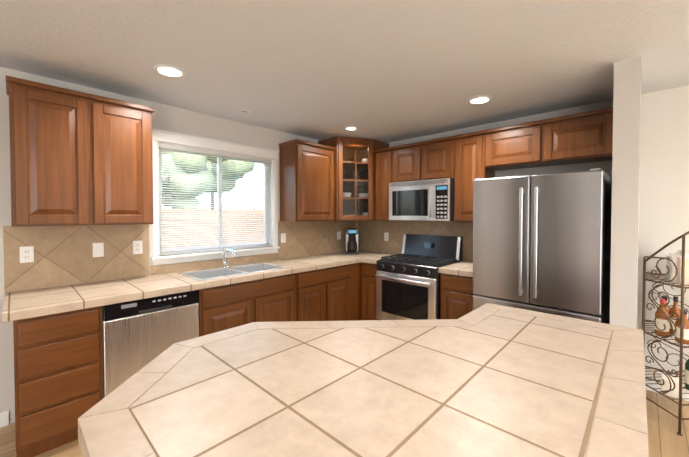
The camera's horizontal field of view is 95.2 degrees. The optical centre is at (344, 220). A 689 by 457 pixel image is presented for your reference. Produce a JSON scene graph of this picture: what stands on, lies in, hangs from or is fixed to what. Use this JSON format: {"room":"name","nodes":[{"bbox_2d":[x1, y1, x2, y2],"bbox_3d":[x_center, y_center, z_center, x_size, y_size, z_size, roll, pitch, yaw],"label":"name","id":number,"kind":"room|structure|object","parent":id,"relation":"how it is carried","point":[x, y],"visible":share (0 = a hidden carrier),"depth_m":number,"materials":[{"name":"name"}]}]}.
{"room":"kitchen","nodes":[
{"label":"kitchen","id":0,"kind":"room"},
{"bbox_2d":[0,67,336,423],"bbox_3d":[-2.225,0.179,2.325,0.120,2.440,7.120,1,2,44],"label":"wall","id":1,"kind":"structure","parent":0,"point":[175,119],"depth_m":2.51,"materials":[{"name":"grey paint"}]},
{"bbox_2d":[0,410,8,427],"bbox_3d":[-3.467,1.376,0.942,0.013,0.100,3.370,1,2,44],"label":"baseboard","id":2,"kind":"structure","parent":1,"relation":"attached to","point":[4,418],"depth_m":2.14,"materials":[{"name":"white wood"}]},
{"bbox_2d":[6,75,154,226],"bbox_3d":[-1.899,-0.431,2.320,0.339,0.920,0.804,1,2,44],"label":"upper cabinet","id":3,"kind":"object","parent":1,"relation":"attached to","point":[79,158],"visible":1,"depth_m":2.16,"materials":[{"name":"brown wood"}]},
{"bbox_2d":[3,221,354,292],"bbox_3d":[-1.063,0.237,3.455,0.008,0.458,3.638,1,2,44],"label":"tile backsplash","id":4,"kind":"structure","parent":1,"relation":"attached to","point":[63,255],"depth_m":2.52,"materials":[{"name":"beige tile"}]},
{"bbox_2d":[19,246,33,262],"bbox_3d":[-2.234,0.236,2.210,0.008,0.114,0.070,1,2,44],"label":"electrical outlet","id":5,"kind":"object","parent":4,"relation":"attached to","point":[26,254],"visible":1,"depth_m":2.21,"materials":[{"name":"white plastic"}]},
{"bbox_2d":[93,243,103,256],"bbox_3d":[-1.958,0.231,2.499,0.009,0.114,0.070,1,2,44],"label":"electrical outlet","id":6,"kind":"object","parent":4,"relation":"attached to","point":[98,249],"visible":1,"depth_m":2.50,"materials":[{"name":"white plastic"}]},
{"bbox_2d":[133,241,142,253],"bbox_3d":[-1.772,0.227,2.696,0.008,0.114,0.070,1,2,44],"label":"electrical outlet","id":7,"kind":"object","parent":4,"relation":"attached to","point":[137,247],"visible":1,"depth_m":2.69,"materials":[{"name":"white plastic"}]},
{"bbox_2d":[281,233,285,242],"bbox_3d":[-0.735,0.206,3.786,0.009,0.114,0.070,1,2,44],"label":"electrical outlet","id":8,"kind":"object","parent":4,"relation":"attached to","point":[283,237],"visible":1,"depth_m":3.78,"materials":[{"name":"white plastic"}]},
{"bbox_2d":[337,231,340,239],"bbox_3d":[-0.078,0.208,4.479,0.008,0.114,0.070,1,2,44],"label":"electrical outlet","id":9,"kind":"object","parent":4,"relation":"attached to","point":[338,235],"visible":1,"depth_m":4.48,"materials":[{"name":"white plastic"}]},
{"bbox_2d":[150,128,279,265],"bbox_3d":[-1.282,-0.217,3.278,0.165,1.205,1.352,1,2,44],"label":"window","id":10,"kind":"structure","parent":1,"relation":"in","point":[176,139],"depth_m":3.17,"materials":[{"name":"white"}]},
{"bbox_2d":[159,143,271,255],"bbox_3d":[-1.272,-0.200,3.269,0.054,1.013,1.182,1,2,44],"label":"window blinds","id":11,"kind":"object","parent":10,"relation":"attached to","point":[213,154],"visible":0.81,"depth_m":3.19,"materials":[{"name":"white plastic"}]},
{"bbox_2d":[279,139,335,220],"bbox_3d":[-0.446,-0.461,3.849,0.339,0.920,0.622,1,2,44],"label":"upper cabinet","id":12,"kind":"object","parent":1,"relation":"attached to","point":[306,171],"visible":1,"depth_m":3.68,"materials":[{"name":"brown wood"}]},
{"bbox_2d":[318,137,388,220],"bbox_3d":[0.136,-0.536,4.269,0.602,1.055,0.784,1,2,44],"label":"upper cabinet","id":13,"kind":"object","parent":1,"relation":"attached to","point":[354,207],"visible":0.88,"depth_m":4.08,"materials":[{"name":"brown wood"}]},
{"bbox_2d":[343,193,350,196],"bbox_3d":[0.036,-0.347,4.291,0.115,0.074,0.115,0,1,2],"label":"bowl","id":14,"kind":"object","parent":13,"relation":"in","point":[344,194],"depth_m":4.24,"materials":[{"name":"white ceramic"}]},
{"bbox_2d":[358,193,367,196],"bbox_3d":[0.282,-0.346,4.376,0.187,0.071,0.190,1,2,44],"label":"bowl","id":15,"kind":"object","parent":13,"relation":"in","point":[359,194],"depth_m":4.30,"materials":[{"name":"white ceramic"}]},
{"bbox_2d":[0,390,688,456],"bbox_3d":[0.312,1.475,-0.061,7.120,0.060,7.120,1,2,44],"label":"floor","id":16,"kind":"structure","parent":0,"point":[665,439],"depth_m":2.05,"materials":[{"name":"brown wood"}]},
{"bbox_2d":[13,306,102,456],"bbox_3d":[-1.931,0.976,2.115,0.612,0.855,0.398,1,2,44],"label":"base cabinet","id":17,"kind":"object","parent":16,"relation":"on","point":[58,374],"visible":0.96,"depth_m":1.89,"materials":[{"name":"brown wood"}]},
{"bbox_2d":[102,290,198,397],"bbox_3d":[-1.572,0.969,2.478,0.578,0.854,0.616,1,2,44],"label":"dishwasher","id":18,"kind":"object","parent":16,"relation":"on","point":[138,335],"visible":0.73,"depth_m":2.21,"materials":[{"name":"silver metal"}]},
{"bbox_2d":[199,273,295,336],"bbox_3d":[-1.035,0.957,3.058,0.612,0.855,0.956,1,2,44],"label":"base cabinet","id":19,"kind":"object","parent":16,"relation":"on","point":[225,307],"visible":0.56,"depth_m":2.79,"materials":[{"name":"brown wood"}]},
{"bbox_2d":[2,250,401,321],"bbox_3d":[-0.745,0.500,3.158,0.883,0.054,3.637,1,2,44],"label":"countertop","id":20,"kind":"structure","parent":19,"relation":"on","point":[20,305],"depth_m":2.31,"materials":[{"name":"tile"}]},
{"bbox_2d":[222,247,237,267],"bbox_3d":[-1.140,0.366,3.104,0.292,0.206,0.064,1,2,44],"label":"faucet","id":21,"kind":"object","parent":20,"relation":"on","point":[225,262],"visible":1,"depth_m":3.14,"materials":[{"name":"silver metal"}]},
{"bbox_2d":[179,262,286,280],"bbox_3d":[-1.055,0.561,3.028,0.490,0.180,0.870,1,2,44],"label":"sink","id":22,"kind":"object","parent":20,"relation":"in","point":[206,274],"visible":0.35,"depth_m":3.06,"materials":[{"name":"silver metal"}]},
{"bbox_2d":[345,228,358,253],"bbox_3d":[0.106,0.276,4.352,0.184,0.345,0.262,0,1,-1],"label":"coffee maker","id":23,"kind":"object","parent":20,"relation":"on","point":[351,240],"visible":1,"depth_m":4.28,"materials":[{"name":"black plastic"}]},
{"bbox_2d":[296,264,349,320],"bbox_3d":[-0.421,0.945,3.704,0.612,0.855,0.818,1,2,44],"label":"base cabinet","id":24,"kind":"object","parent":16,"relation":"on","point":[322,294],"visible":0.48,"depth_m":3.47,"materials":[{"name":"brown wood"}]},
{"bbox_2d":[350,262,360,320],"bbox_3d":[0.128,0.934,4.297,0.592,0.855,0.794,1,2,44],"label":"base cabinet","id":25,"kind":"object","parent":16,"relation":"on","point":[355,291],"visible":0.21,"depth_m":3.87,"materials":[{"name":"brown wood"}]},
{"bbox_2d":[361,262,377,319],"bbox_3d":[0.512,0.938,4.059,0.286,0.855,0.612,1,2,44],"label":"base cabinet","id":26,"kind":"object","parent":16,"relation":"on","point":[368,291],"visible":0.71,"depth_m":3.85,"materials":[{"name":"brown wood"}]},
{"bbox_2d":[375,234,462,319],"bbox_3d":[0.844,0.776,3.637,0.760,1.195,0.707,1,2,44],"label":"range","id":27,"kind":"object","parent":16,"relation":"on","point":[408,284],"visible":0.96,"depth_m":3.50,"materials":[{"name":"silver metal"}]},
{"bbox_2d":[440,273,473,318],"bbox_3d":[1.316,0.953,3.295,0.386,0.855,0.612,1,2,44],"label":"base cabinet","id":28,"kind":"object","parent":16,"relation":"on","point":[456,296],"visible":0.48,"depth_m":3.09,"materials":[{"name":"brown wood"}]},
{"bbox_2d":[438,261,472,276],"bbox_3d":[1.308,0.498,3.280,0.389,0.054,0.632,1,2,44],"label":"countertop","id":29,"kind":"structure","parent":28,"relation":"on","point":[464,268],"depth_m":3.13,"materials":[{"name":"tile"}]},
{"bbox_2d":[472,168,611,323],"bbox_3d":[1.705,0.506,2.751,0.907,1.770,0.798,1,2,44],"label":"refrigerator","id":30,"kind":"object","parent":16,"relation":"on","point":[542,243],"visible":0.65,"depth_m":2.43,"materials":[{"name":"silver metal"}]},
{"bbox_2d":[642,231,688,435],"bbox_3d":[2.468,0.664,2.183,0.591,1.475,0.591,1,2,44],"label":"rack","id":31,"kind":"object","parent":16,"relation":"on","point":[680,344],"visible":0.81,"depth_m":2.17,"materials":[{"name":"brown metal"}]},
{"bbox_2d":[655,296,671,335],"bbox_3d":[2.262,0.684,2.238,0.074,0.260,0.076,1,2,44],"label":"bottle","id":32,"kind":"object","parent":31,"relation":"on","point":[667,310],"depth_m":2.22,"materials":[{"name":"brown glass"}]},
{"bbox_2d":[666,296,677,309],"bbox_3d":[2.375,0.678,2.255,0.072,0.270,0.074,1,2,44],"label":"bottle","id":33,"kind":"object","parent":31,"relation":"on","point":[675,299],"depth_m":2.25,"materials":[{"name":"brown glass"}]},
{"bbox_2d":[661,373,684,396],"bbox_3d":[2.278,1.145,2.191,0.100,0.100,0.100,1,2,44],"label":"bottle","id":34,"kind":"object","parent":31,"relation":"on","point":[666,386],"depth_m":2.17,"materials":[{"name":"white"}]},
{"bbox_2d":[666,250,688,283],"bbox_3d":[2.313,0.311,2.168,0.130,0.228,0.130,1,1,35],"label":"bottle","id":35,"kind":"object","parent":31,"relation":"on","point":[676,259],"depth_m":2.14,"materials":[{"name":"white ceramic"}]},
{"bbox_2d":[672,305,688,344],"bbox_3d":[2.279,0.706,2.111,0.083,0.220,0.086,1,2,44],"label":"bottle","id":36,"kind":"object","parent":31,"relation":"on","point":[676,309],"depth_m":2.11,"materials":[{"name":"brown"}]},
{"bbox_2d":[684,359,688,389],"bbox_3d":[2.461,1.044,2.222,0.076,0.300,0.078,1,2,44],"label":"bottle","id":37,"kind":"object","parent":31,"relation":"on","point":[686,372],"depth_m":2.23,"materials":[{"name":"green"}]},
{"bbox_3d":[0.225,0.994,1.258,1.354,0.851,1.820,1,2,44],"label":"kitchen island","id":38,"kind":"object","parent":16,"relation":"on","visible":0},
{"bbox_2d":[78,303,648,456],"bbox_3d":[0.226,0.538,1.250,1.425,0.058,1.892,1,2,44],"label":"island countertop","id":39,"kind":"structure","parent":38,"relation":"on","point":[489,380],"depth_m":0.94,"materials":[{"name":"tile"}]},
{"bbox_2d":[0,0,688,142],"bbox_3d":[0.312,-1.025,-0.109,7.120,0.060,7.120,1,2,44],"label":"ceiling","id":40,"kind":"structure","parent":0,"point":[387,71],"depth_m":1.95,"materials":[{"name":"white paint"}]},
{"bbox_2d":[154,65,184,77],"bbox_3d":[-1.211,-1.034,2.180,0.194,0.008,0.194,1,2,44],"label":"recessed light","id":41,"kind":"object","parent":40,"relation":"in","point":[169,71],"visible":1,"depth_m":2.18,"materials":[{"name":"white glass"}]},
{"bbox_2d":[238,109,250,113],"bbox_3d":[-0.960,-1.050,3.017,0.114,0.008,0.114,1,2,44],"label":"recessed light","id":42,"kind":"object","parent":40,"relation":"in","point":[244,111],"visible":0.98,"depth_m":3.01,"materials":[{"name":"white"}]},
{"bbox_2d":[344,127,357,130],"bbox_3d":[0.075,-1.061,3.620,0.154,0.008,0.154,1,2,44],"label":"recessed light","id":43,"kind":"object","parent":40,"relation":"in","point":[350,128],"visible":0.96,"depth_m":3.61,"materials":[{"name":"white"}]},
{"bbox_2d":[468,96,491,104],"bbox_3d":[1.173,-1.044,2.729,0.194,0.008,0.194,1,2,44],"label":"recessed light","id":44,"kind":"object","parent":40,"relation":"in","point":[478,100],"visible":0.98,"depth_m":2.73,"materials":[{"name":"white"}]},
{"bbox_2d":[361,85,688,386],"bbox_3d":[2.766,0.177,2.411,7.000,2.440,0.120,1,2,44],"label":"wall","id":45,"kind":"structure","parent":0,"point":[664,192],"depth_m":2.54,"materials":[{"name":"grey paint"}]},
{"bbox_2d":[374,147,402,220],"bbox_3d":[0.603,-0.466,4.133,0.275,0.920,0.339,1,2,44],"label":"upper cabinet","id":46,"kind":"object","parent":45,"relation":"attached to","point":[384,167],"visible":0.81,"depth_m":4.02,"materials":[{"name":"brown wood"}]},
{"bbox_2d":[355,220,472,261],"bbox_3d":[0.936,0.226,4.060,2.010,0.458,0.008,1,2,44],"label":"tile backsplash","id":47,"kind":"structure","parent":45,"relation":"attached to","point":[371,233],"depth_m":4.23,"materials":[{"name":"beige tile"}]},
{"bbox_2d":[384,232,387,240],"bbox_3d":[0.583,0.219,4.383,0.070,0.114,0.008,1,2,44],"label":"electrical outlet","id":48,"kind":"object","parent":47,"relation":"attached to","point":[385,236],"visible":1,"depth_m":4.39,"materials":[{"name":"white plastic"}]},
{"bbox_2d":[392,136,453,182],"bbox_3d":[0.990,-0.695,3.761,0.787,0.448,0.339,1,2,44],"label":"upper cabinet","id":49,"kind":"object","parent":45,"relation":"attached to","point":[427,159],"visible":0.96,"depth_m":3.61,"materials":[{"name":"brown wood"}]},
{"bbox_2d":[389,178,453,220],"bbox_3d":[0.950,-0.235,3.730,0.780,0.458,0.452,1,2,44],"label":"over-the-range microwave","id":50,"kind":"object","parent":49,"relation":"attached to","point":[427,200],"visible":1,"depth_m":3.55,"materials":[{"name":"silver metal"}]},
{"bbox_2d":[453,130,494,221],"bbox_3d":[1.393,-0.452,3.383,0.317,0.920,0.339,1,2,44],"label":"upper cabinet","id":51,"kind":"object","parent":45,"relation":"attached to","point":[469,159],"visible":0.73,"depth_m":3.28,"materials":[{"name":"brown wood"}]},
{"bbox_2d":[484,107,612,170],"bbox_3d":[1.874,-0.716,2.921,1.006,0.373,0.339,1,2,44],"label":"upper cabinet","id":52,"kind":"object","parent":45,"relation":"attached to","point":[583,137],"visible":0.85,"depth_m":2.77,"materials":[{"name":"brown wood"}]},
{"bbox_2d":[645,379,688,400],"bbox_3d":[3.855,1.369,1.307,3.869,0.100,0.013,1,2,44],"label":"baseboard","id":53,"kind":"structure","parent":45,"relation":"attached to","point":[651,385],"depth_m":2.54,"materials":[{"name":"white"}]},
{"bbox_2d":[610,56,641,328],"bbox_3d":[2.113,0.178,2.356,0.130,2.440,0.860,1,2,44],"label":"wall","id":54,"kind":"structure","parent":0,"point":[627,99],"depth_m":2.04,"materials":[{"name":"grey paint"}]},
{"label":"outside","id":55,"kind":"structure","parent":0,"visible":0},
{"bbox_3d":[-10.246,1.629,9.890,21.870,0.150,25.000,1,2,44],"label":"lawn","id":56,"kind":"structure","parent":55,"visible":0},
{"bbox_2d":[162,151,227,208],"bbox_3d":[-6.632,-1.684,11.819,4.632,6.401,4.133,1,2,44],"label":"tree","id":57,"kind":"object","parent":56,"relation":"on","point":[193,163],"depth_m":11.08,"materials":[{"name":"green plant"}]},
{"bbox_2d":[163,208,263,249],"bbox_3d":[-6.961,0.600,7.506,0.110,2.000,18.098,1,2,44],"label":"fence","id":58,"kind":"object","parent":56,"relation":"on","point":[211,227],"depth_m":10.14,"materials":[{"name":"brown wood"}]},
{"bbox_2d":[205,159,254,208],"bbox_3d":[-7.808,-3.328,19.063,6.468,9.411,6.291,1,2,44],"label":"tree","id":59,"kind":"object","parent":56,"relation":"on","point":[228,170],"depth_m":17.48,"materials":[{"name":"green plant"}]}
]}

